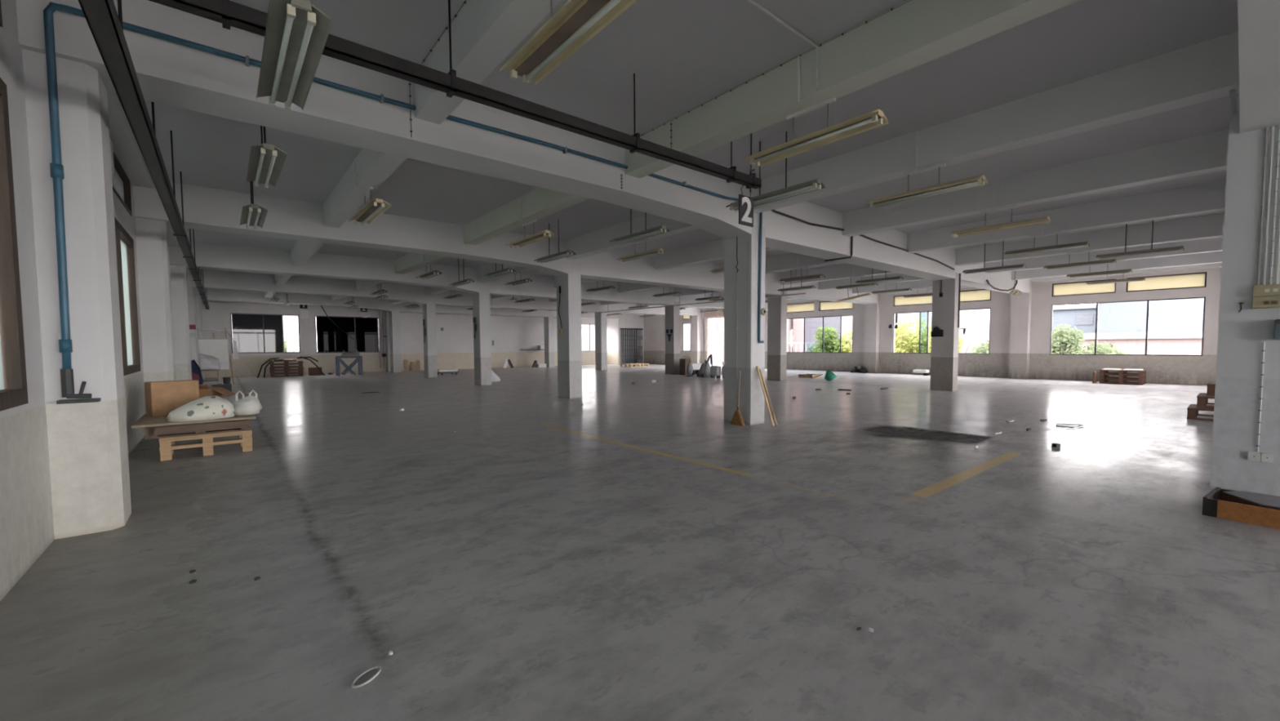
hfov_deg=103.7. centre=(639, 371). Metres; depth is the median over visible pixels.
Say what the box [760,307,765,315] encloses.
wall clock
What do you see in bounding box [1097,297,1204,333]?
window
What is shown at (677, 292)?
light
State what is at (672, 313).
column
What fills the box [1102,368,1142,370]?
boards
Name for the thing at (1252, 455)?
outlet
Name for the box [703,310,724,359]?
door
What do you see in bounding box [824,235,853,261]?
conduit
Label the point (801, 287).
light
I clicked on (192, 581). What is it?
litter
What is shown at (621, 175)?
wire
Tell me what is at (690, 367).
round fan
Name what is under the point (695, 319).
pilaster
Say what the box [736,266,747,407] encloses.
conduit
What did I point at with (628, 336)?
gate
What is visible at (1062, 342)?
tree
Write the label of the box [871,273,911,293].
light
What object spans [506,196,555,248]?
light
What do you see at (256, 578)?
litter
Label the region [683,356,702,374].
cart
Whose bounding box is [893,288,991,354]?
window
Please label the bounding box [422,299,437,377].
column
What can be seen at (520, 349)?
wall shelf
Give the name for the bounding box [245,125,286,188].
light
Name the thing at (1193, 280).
window
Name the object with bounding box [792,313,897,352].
house
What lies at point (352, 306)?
light
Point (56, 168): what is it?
pipe
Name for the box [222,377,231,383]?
waste bin
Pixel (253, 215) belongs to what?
light
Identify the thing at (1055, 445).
litter
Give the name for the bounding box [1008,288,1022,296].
light
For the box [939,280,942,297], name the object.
pull cord
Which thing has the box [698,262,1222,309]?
trim
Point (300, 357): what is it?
arch
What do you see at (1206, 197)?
ceiling beam
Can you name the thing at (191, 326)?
alarm box
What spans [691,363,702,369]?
tub
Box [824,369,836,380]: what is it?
basket
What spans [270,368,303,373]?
pallet
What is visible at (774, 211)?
cable
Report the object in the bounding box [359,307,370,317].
board
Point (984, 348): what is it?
tree
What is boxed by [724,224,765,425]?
column
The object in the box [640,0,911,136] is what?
wire
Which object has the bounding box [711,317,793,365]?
block
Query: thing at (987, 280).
cable
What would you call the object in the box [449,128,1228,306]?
ceiling beam
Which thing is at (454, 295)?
light
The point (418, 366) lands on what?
wood offcut
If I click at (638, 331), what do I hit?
pilaster
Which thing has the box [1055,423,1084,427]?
triangle
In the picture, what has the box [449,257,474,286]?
light
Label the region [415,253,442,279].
light
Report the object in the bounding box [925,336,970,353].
tree
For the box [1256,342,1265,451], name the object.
pipe
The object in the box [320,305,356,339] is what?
cable
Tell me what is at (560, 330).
plug
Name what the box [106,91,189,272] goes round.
trim
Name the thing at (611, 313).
light
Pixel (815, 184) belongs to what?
light
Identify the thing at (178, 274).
pilaster
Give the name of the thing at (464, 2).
wire
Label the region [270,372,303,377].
pallet
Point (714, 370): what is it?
trolley
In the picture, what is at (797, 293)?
rail
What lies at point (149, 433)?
pallet
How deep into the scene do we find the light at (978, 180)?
6.88 m
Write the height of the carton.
0.420 m
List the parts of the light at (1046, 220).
plate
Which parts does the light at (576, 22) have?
rod, plate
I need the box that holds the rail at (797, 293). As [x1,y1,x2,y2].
[597,293,805,312]
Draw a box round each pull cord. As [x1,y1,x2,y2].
[735,236,738,272]
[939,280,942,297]
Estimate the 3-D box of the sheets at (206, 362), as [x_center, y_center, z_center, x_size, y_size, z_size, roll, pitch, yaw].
[-16.655,-0.374,19.427,0.673,0.626,0.574,-3,4,-40]
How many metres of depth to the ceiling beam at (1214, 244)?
15.63 m
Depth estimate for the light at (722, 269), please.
14.18 m
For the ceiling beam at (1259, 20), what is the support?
attached to the ceiling
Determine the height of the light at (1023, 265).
0.877 m
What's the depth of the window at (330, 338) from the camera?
28.93 m
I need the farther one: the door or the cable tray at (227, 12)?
the door
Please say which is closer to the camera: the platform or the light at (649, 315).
the platform
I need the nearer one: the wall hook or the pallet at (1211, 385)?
the wall hook
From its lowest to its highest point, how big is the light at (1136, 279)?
0.855 m
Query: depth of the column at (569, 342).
14.33 m
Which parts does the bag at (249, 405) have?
handle, handle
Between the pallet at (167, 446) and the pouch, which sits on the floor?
the pallet at (167, 446)
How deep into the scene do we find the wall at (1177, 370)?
21.19 m
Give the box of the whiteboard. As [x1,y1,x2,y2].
[198,338,229,369]
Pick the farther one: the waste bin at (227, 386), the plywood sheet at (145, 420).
the waste bin at (227, 386)
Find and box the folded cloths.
[274,359,296,360]
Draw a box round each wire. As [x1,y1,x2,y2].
[408,81,412,137]
[421,0,466,64]
[620,173,622,189]
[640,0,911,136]
[670,120,671,148]
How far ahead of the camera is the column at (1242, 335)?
4.89 m
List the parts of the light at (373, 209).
plate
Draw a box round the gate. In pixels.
[620,328,643,364]
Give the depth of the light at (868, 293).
22.45 m
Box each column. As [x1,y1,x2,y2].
[388,307,401,373]
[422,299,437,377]
[472,287,491,385]
[543,314,554,367]
[555,266,582,398]
[595,308,607,370]
[665,301,679,374]
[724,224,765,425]
[767,291,786,381]
[929,272,959,391]
[1209,115,1279,496]
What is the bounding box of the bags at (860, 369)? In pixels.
[850,365,866,373]
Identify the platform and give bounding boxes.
[437,371,458,375]
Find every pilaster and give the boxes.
[22,48,131,539]
[134,217,175,411]
[169,264,191,380]
[186,286,199,365]
[195,299,204,379]
[384,311,391,372]
[636,329,642,363]
[691,306,701,363]
[764,310,767,368]
[863,293,879,373]
[1008,279,1031,378]
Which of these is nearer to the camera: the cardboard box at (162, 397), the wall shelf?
the cardboard box at (162, 397)
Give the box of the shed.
[978,331,1202,355]
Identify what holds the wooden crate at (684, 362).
on the floor
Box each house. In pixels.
[231,314,298,349]
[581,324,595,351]
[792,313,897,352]
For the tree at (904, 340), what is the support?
on the ground
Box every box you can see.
[144,379,199,417]
[189,324,195,328]
[198,384,235,398]
[537,345,544,349]
[666,328,672,341]
[1202,486,1279,528]
[1273,319,1279,339]
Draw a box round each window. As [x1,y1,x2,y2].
[0,0,28,411]
[109,137,140,375]
[230,312,300,353]
[315,315,380,352]
[581,323,595,351]
[682,315,691,351]
[786,301,853,352]
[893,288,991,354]
[1049,271,1207,355]
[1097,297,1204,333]
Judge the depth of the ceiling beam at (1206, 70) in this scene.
6.08 m
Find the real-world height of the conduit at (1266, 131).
1.660 m
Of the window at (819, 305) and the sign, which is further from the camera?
the sign
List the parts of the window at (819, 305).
transom pane, transom frame, post, transom frame, transom pane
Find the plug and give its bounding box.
[558,285,562,333]
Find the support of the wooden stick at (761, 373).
on the floor
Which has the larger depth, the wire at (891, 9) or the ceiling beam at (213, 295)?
the ceiling beam at (213, 295)
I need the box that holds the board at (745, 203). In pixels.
[738,168,755,226]
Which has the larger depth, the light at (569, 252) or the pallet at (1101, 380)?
the pallet at (1101, 380)
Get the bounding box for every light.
[240,180,267,229]
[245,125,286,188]
[256,0,332,110]
[268,292,279,302]
[283,296,293,306]
[342,296,355,305]
[346,300,359,309]
[348,158,391,225]
[369,281,387,295]
[373,283,388,299]
[404,302,418,307]
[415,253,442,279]
[444,288,462,299]
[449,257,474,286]
[484,262,515,277]
[499,0,637,84]
[504,271,533,285]
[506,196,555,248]
[515,298,534,302]
[521,309,537,312]
[533,219,576,262]
[581,301,595,306]
[586,279,615,292]
[606,313,622,315]
[609,208,670,244]
[616,219,666,262]
[627,305,648,309]
[640,314,655,317]
[652,285,681,297]
[694,290,723,301]
[699,307,719,312]
[709,267,724,273]
[709,291,724,301]
[725,131,825,211]
[744,55,888,166]
[777,269,815,291]
[779,253,825,282]
[835,264,878,289]
[836,288,871,302]
[855,268,903,284]
[866,131,987,208]
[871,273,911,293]
[903,280,932,297]
[950,180,1050,237]
[962,240,1026,274]
[1004,211,1089,256]
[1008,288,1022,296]
[1043,233,1116,270]
[1066,250,1132,278]
[1085,263,1145,284]
[1095,220,1184,259]
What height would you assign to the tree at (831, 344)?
7.272 m
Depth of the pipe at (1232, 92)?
4.84 m
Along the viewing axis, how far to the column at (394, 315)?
28.93 m
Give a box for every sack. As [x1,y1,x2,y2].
[166,395,235,422]
[491,369,500,382]
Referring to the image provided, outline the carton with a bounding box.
[308,367,322,375]
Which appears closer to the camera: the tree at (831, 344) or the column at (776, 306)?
the column at (776, 306)
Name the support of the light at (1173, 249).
hanging from the ceiling
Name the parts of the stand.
leg, leg, leg, leg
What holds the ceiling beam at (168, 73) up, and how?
attached to the ceiling
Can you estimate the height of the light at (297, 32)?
0.877 m
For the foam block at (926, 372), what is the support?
on the floor
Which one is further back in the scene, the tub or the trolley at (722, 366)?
the tub
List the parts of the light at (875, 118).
rod, plate, rod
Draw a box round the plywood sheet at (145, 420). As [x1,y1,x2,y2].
[131,413,255,427]
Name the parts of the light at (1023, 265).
rod, rod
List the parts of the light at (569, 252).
rod, plate, rod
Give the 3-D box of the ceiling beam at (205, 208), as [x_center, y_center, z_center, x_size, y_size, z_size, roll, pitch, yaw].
[1.708,-3.380,17.525,27.370,0.900,0.599,-3,4,-40]
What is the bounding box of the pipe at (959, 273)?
[957,273,960,327]
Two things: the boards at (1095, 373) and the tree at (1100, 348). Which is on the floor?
the boards at (1095, 373)
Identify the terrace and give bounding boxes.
[684,318,711,365]
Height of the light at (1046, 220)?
0.855 m
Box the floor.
[0,364,1279,720]
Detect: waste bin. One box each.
[212,383,231,391]
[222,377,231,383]
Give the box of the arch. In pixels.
[257,355,324,377]
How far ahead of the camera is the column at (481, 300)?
19.19 m
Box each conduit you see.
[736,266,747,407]
[746,0,818,89]
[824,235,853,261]
[1256,124,1279,284]
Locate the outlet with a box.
[1248,451,1274,462]
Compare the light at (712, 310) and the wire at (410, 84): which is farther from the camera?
the light at (712, 310)
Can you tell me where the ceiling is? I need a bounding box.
[144,0,1239,287]
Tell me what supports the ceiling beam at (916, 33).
attached to the ceiling
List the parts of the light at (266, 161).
rod, rod, plate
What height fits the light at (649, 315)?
0.855 m
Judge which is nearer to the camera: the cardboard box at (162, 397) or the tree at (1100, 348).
the cardboard box at (162, 397)
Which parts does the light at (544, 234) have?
plate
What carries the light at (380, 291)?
hanging from the ceiling beam at (916, 33)
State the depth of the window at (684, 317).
36.81 m
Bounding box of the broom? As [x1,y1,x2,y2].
[730,371,745,426]
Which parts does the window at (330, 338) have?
pane, pane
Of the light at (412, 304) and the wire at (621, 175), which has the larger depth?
the light at (412, 304)
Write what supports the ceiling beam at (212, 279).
attached to the ceiling
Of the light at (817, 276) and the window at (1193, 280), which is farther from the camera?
the window at (1193, 280)
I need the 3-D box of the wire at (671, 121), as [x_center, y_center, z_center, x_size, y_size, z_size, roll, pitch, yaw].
[0.405,-3.035,6.526,0.020,0.410,0.016,-3,4,-40]
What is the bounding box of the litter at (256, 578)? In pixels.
[253,576,260,580]
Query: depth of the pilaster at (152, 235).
8.84 m
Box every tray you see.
[78,0,208,309]
[148,0,761,189]
[798,373,820,377]
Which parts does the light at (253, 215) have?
rod, rod, plate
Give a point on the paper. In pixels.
(234, 344)
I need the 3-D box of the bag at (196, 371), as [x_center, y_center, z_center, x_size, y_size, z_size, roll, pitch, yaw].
[-16.388,0.108,18.524,0.442,1.072,0.482,-3,4,-40]
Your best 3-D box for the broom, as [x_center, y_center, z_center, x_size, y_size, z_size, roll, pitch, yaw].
[1.844,0.508,9.422,0.117,1.001,0.301,-3,4,-40]
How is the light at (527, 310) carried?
hanging from the ceiling beam at (1206, 197)
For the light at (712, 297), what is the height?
0.877 m
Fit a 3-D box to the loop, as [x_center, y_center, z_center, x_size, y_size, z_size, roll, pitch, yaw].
[-1.242,1.388,2.285,0.082,0.012,0.151,1,3,16]
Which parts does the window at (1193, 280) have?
transom pane, transom frame, post, frame, transom pane, transom frame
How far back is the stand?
26.41 m
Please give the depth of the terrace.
64.30 m
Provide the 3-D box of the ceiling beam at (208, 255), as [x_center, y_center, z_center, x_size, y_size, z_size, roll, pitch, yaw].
[-2.342,-3.607,22.399,27.370,0.900,0.599,-3,4,-40]
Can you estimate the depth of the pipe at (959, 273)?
15.86 m
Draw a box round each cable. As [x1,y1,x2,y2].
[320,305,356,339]
[770,209,955,270]
[986,271,1017,291]
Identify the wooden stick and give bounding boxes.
[755,365,773,426]
[759,368,777,425]
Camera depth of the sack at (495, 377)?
21.29 m
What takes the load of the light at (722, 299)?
hanging from the ceiling beam at (1210, 226)
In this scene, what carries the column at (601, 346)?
on the floor
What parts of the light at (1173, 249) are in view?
rod, rod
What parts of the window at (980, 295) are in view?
transom frame, transom pane, transom pane, transom frame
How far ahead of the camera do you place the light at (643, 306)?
27.57 m
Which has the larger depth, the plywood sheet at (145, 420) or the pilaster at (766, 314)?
the pilaster at (766, 314)
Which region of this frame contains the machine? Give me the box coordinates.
[696,318,712,377]
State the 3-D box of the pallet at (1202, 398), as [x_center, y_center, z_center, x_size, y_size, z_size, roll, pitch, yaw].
[11.560,0.595,9.609,1.004,0.220,1.200,-3,4,-40]
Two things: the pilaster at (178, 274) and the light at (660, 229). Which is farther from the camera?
the pilaster at (178, 274)
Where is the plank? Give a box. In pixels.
[153,419,248,435]
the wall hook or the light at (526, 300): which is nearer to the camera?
the wall hook
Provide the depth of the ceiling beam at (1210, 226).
13.48 m
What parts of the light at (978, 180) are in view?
rod, plate, rod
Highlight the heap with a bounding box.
[341,349,359,355]
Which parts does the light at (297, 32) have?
plate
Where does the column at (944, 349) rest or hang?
on the floor
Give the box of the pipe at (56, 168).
[43,2,764,404]
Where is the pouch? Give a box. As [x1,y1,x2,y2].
[930,325,943,337]
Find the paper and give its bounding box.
[226,330,239,359]
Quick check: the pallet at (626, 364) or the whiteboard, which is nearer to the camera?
the whiteboard
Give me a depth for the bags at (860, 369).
26.29 m
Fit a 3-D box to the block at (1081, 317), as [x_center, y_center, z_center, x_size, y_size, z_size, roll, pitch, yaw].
[55.851,-2.844,64.173,12.800,10.300,7.300,-3,4,-40]
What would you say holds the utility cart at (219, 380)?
on the floor
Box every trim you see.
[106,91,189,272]
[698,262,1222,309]
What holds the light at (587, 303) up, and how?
hanging from the ceiling beam at (1206, 197)
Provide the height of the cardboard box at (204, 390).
0.420 m
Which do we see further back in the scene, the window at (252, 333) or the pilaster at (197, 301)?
the window at (252, 333)
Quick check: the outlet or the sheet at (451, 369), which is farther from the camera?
the sheet at (451, 369)
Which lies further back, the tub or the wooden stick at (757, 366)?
the tub
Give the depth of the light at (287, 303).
24.06 m
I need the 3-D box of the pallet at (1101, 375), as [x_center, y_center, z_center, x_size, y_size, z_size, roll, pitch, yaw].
[17.826,0.200,18.570,1.004,0.165,1.150,-3,4,-40]
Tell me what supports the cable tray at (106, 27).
hanging from the ceiling
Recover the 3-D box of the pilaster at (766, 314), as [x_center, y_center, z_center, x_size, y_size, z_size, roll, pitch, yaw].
[8.056,-2.348,31.111,0.350,4.420,0.620,-3,4,-40]
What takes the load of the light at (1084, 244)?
hanging from the ceiling beam at (1206, 197)
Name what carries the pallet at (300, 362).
on the pallet at (271, 365)
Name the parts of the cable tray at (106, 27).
rod, rod, rod, rod, rod, rod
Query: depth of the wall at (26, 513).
3.60 m
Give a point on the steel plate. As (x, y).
(1257, 498)
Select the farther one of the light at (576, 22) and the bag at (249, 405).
the bag at (249, 405)
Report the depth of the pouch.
16.02 m
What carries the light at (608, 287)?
hanging from the ceiling beam at (1206, 153)
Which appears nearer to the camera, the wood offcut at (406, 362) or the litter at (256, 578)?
the litter at (256, 578)
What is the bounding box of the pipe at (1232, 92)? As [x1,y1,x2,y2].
[1229,88,1239,115]
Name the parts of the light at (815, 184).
rod, plate, rod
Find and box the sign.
[503,359,513,368]
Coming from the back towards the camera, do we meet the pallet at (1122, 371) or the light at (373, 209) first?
the pallet at (1122, 371)
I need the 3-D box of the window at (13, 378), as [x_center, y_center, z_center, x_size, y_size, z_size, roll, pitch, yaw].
[-2.921,-1.241,1.672,0.240,3.100,4.450,-3,4,-40]
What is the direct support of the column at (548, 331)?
on the floor
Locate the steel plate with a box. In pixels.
[1222,490,1279,507]
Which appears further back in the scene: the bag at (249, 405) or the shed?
the shed
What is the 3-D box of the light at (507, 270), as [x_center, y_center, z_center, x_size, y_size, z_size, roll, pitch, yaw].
[-4.017,-3.193,14.338,0.304,0.877,1.450,-3,4,-40]
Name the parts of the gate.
rail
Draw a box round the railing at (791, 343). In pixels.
[787,342,817,351]
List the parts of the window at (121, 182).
post, transom pane, transom frame, pane, frame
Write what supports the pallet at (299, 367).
on the pallet at (300, 371)
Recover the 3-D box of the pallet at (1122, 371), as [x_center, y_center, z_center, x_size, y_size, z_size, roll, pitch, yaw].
[17.825,0.030,18.562,1.004,0.165,1.150,-3,4,-40]
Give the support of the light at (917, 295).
hanging from the ceiling beam at (1214, 257)
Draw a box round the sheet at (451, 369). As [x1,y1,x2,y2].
[437,368,457,372]
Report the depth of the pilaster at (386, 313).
29.86 m
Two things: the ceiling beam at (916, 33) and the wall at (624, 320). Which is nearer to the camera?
the ceiling beam at (916, 33)
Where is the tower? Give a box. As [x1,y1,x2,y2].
[897,308,990,353]
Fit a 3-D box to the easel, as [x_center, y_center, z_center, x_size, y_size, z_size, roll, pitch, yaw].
[-17.298,-0.599,20.436,1.174,2.308,0.685,-3,4,-40]
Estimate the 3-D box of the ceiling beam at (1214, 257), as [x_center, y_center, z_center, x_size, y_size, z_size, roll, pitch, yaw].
[11.805,-3.893,22.445,0.280,0.490,46.300,-3,4,-40]
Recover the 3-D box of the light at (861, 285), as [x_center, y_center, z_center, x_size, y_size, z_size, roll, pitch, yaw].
[7.814,-3.444,18.174,0.327,0.855,1.450,-3,4,-40]
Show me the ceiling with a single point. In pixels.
(682, 55)
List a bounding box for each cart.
[200,368,221,384]
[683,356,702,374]
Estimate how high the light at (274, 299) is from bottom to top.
0.855 m
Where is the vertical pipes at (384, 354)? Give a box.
[378,310,386,367]
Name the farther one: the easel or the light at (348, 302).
the light at (348, 302)
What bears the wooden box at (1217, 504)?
on the floor
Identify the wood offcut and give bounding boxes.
[404,359,408,371]
[410,361,415,370]
[416,360,420,370]
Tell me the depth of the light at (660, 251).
11.62 m
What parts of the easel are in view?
leg, leg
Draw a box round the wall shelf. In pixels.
[520,349,544,350]
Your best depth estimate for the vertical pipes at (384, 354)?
29.89 m
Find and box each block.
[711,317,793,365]
[912,368,929,375]
[1052,304,1096,333]
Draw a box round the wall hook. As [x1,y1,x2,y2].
[1238,302,1243,312]
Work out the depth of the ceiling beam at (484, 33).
4.64 m
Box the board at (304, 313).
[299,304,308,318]
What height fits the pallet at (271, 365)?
0.155 m
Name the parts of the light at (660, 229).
rod, plate, rod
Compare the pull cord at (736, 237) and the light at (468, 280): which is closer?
the pull cord at (736, 237)
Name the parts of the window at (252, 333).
pane, pane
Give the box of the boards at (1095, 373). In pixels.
[1092,371,1097,383]
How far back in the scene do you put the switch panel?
4.77 m
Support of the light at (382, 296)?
hanging from the ceiling
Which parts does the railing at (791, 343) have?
frame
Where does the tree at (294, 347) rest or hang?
on the ground
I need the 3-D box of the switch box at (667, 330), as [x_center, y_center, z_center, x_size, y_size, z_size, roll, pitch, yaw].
[1.504,-1.829,25.690,0.006,0.610,0.520,-3,4,-40]
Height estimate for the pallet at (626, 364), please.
0.200 m
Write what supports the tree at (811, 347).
on the ground
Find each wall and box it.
[0,0,146,601]
[200,300,595,377]
[606,313,644,364]
[643,266,1221,385]
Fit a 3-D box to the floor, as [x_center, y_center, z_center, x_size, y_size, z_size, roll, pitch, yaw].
[3.423,0.805,15.698,27.970,0.250,46.900,-3,4,-40]
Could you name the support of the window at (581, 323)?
in the wall at (510, 335)
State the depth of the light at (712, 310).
31.28 m
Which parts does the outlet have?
plate, plate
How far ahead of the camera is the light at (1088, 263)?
13.40 m
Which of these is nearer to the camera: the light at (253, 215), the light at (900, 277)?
the light at (253, 215)
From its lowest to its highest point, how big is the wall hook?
0.097 m
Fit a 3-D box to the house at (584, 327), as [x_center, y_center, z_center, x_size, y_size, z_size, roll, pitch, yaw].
[-12.914,-2.766,75.010,24.800,9.800,8.800,-3,4,-40]
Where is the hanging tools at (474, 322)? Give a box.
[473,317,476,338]
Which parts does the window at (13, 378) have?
transom frame, pane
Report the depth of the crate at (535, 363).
35.02 m
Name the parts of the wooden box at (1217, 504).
panel, panel, panel, panel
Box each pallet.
[144,418,251,439]
[159,427,252,460]
[269,360,302,364]
[269,366,303,370]
[270,364,302,367]
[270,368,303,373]
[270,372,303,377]
[620,363,648,367]
[1098,377,1146,384]
[1099,368,1146,375]
[1099,373,1146,380]
[1186,404,1213,420]
[1196,392,1214,408]
[1206,381,1215,395]
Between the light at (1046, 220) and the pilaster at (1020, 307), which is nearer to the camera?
the light at (1046, 220)
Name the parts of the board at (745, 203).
plate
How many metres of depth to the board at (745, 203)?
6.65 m
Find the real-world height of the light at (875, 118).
0.855 m
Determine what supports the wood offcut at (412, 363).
on the floor
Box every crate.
[531,360,546,367]
[680,358,690,375]
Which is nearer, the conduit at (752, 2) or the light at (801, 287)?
the conduit at (752, 2)
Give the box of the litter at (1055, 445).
[1051,442,1060,447]
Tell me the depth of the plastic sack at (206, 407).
7.00 m
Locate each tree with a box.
[283,329,299,351]
[805,341,825,351]
[812,324,852,352]
[894,315,931,352]
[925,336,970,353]
[968,339,989,353]
[1051,324,1092,354]
[1083,340,1129,354]
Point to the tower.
(976, 322)
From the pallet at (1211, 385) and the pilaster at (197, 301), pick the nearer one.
the pallet at (1211, 385)
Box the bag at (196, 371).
[191,359,203,384]
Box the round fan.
[685,362,693,376]
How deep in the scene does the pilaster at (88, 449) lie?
4.00 m
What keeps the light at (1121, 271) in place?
hanging from the ceiling beam at (1214, 244)
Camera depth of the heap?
26.41 m
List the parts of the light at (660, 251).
plate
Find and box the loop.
[351,665,381,688]
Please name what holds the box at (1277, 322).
attached to the column at (1242, 335)
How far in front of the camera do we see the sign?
34.35 m
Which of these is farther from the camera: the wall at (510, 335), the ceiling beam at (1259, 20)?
the wall at (510, 335)
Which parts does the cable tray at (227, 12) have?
rod, rod, rod, rod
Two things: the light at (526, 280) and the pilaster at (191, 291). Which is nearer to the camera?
the light at (526, 280)
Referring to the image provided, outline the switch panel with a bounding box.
[1252,284,1279,308]
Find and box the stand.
[335,355,363,376]
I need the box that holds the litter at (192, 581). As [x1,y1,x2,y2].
[189,579,196,583]
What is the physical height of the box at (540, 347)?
0.280 m
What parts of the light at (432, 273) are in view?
plate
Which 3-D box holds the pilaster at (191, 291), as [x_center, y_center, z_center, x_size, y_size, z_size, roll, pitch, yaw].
[-16.784,-1.579,18.779,0.380,4.420,0.500,-3,4,-40]
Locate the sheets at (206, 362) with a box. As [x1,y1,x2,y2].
[199,353,220,369]
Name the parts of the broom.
handle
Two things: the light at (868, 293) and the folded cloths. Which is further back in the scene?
the folded cloths
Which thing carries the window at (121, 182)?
in the wall at (26, 513)
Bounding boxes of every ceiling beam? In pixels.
[15,0,1029,293]
[132,182,876,303]
[168,240,767,310]
[186,268,697,315]
[195,288,617,319]
[263,0,561,297]
[331,0,1079,300]
[390,31,1239,304]
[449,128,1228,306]
[500,180,1226,308]
[547,213,1224,311]
[586,236,1222,312]
[614,251,1222,313]
[1237,0,1279,133]
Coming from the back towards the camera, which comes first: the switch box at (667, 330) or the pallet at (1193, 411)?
the switch box at (667, 330)
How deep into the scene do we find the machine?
23.36 m
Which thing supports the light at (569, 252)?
hanging from the ceiling
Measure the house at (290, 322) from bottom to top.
9.800 m
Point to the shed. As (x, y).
(1182, 343)
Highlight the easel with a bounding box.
[197,328,234,384]
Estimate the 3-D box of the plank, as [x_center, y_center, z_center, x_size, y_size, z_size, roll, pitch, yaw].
[-5.975,0.764,6.884,0.970,0.100,0.140,-3,4,-40]
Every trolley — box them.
[710,361,720,377]
[721,361,724,377]
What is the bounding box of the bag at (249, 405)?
[231,389,262,415]

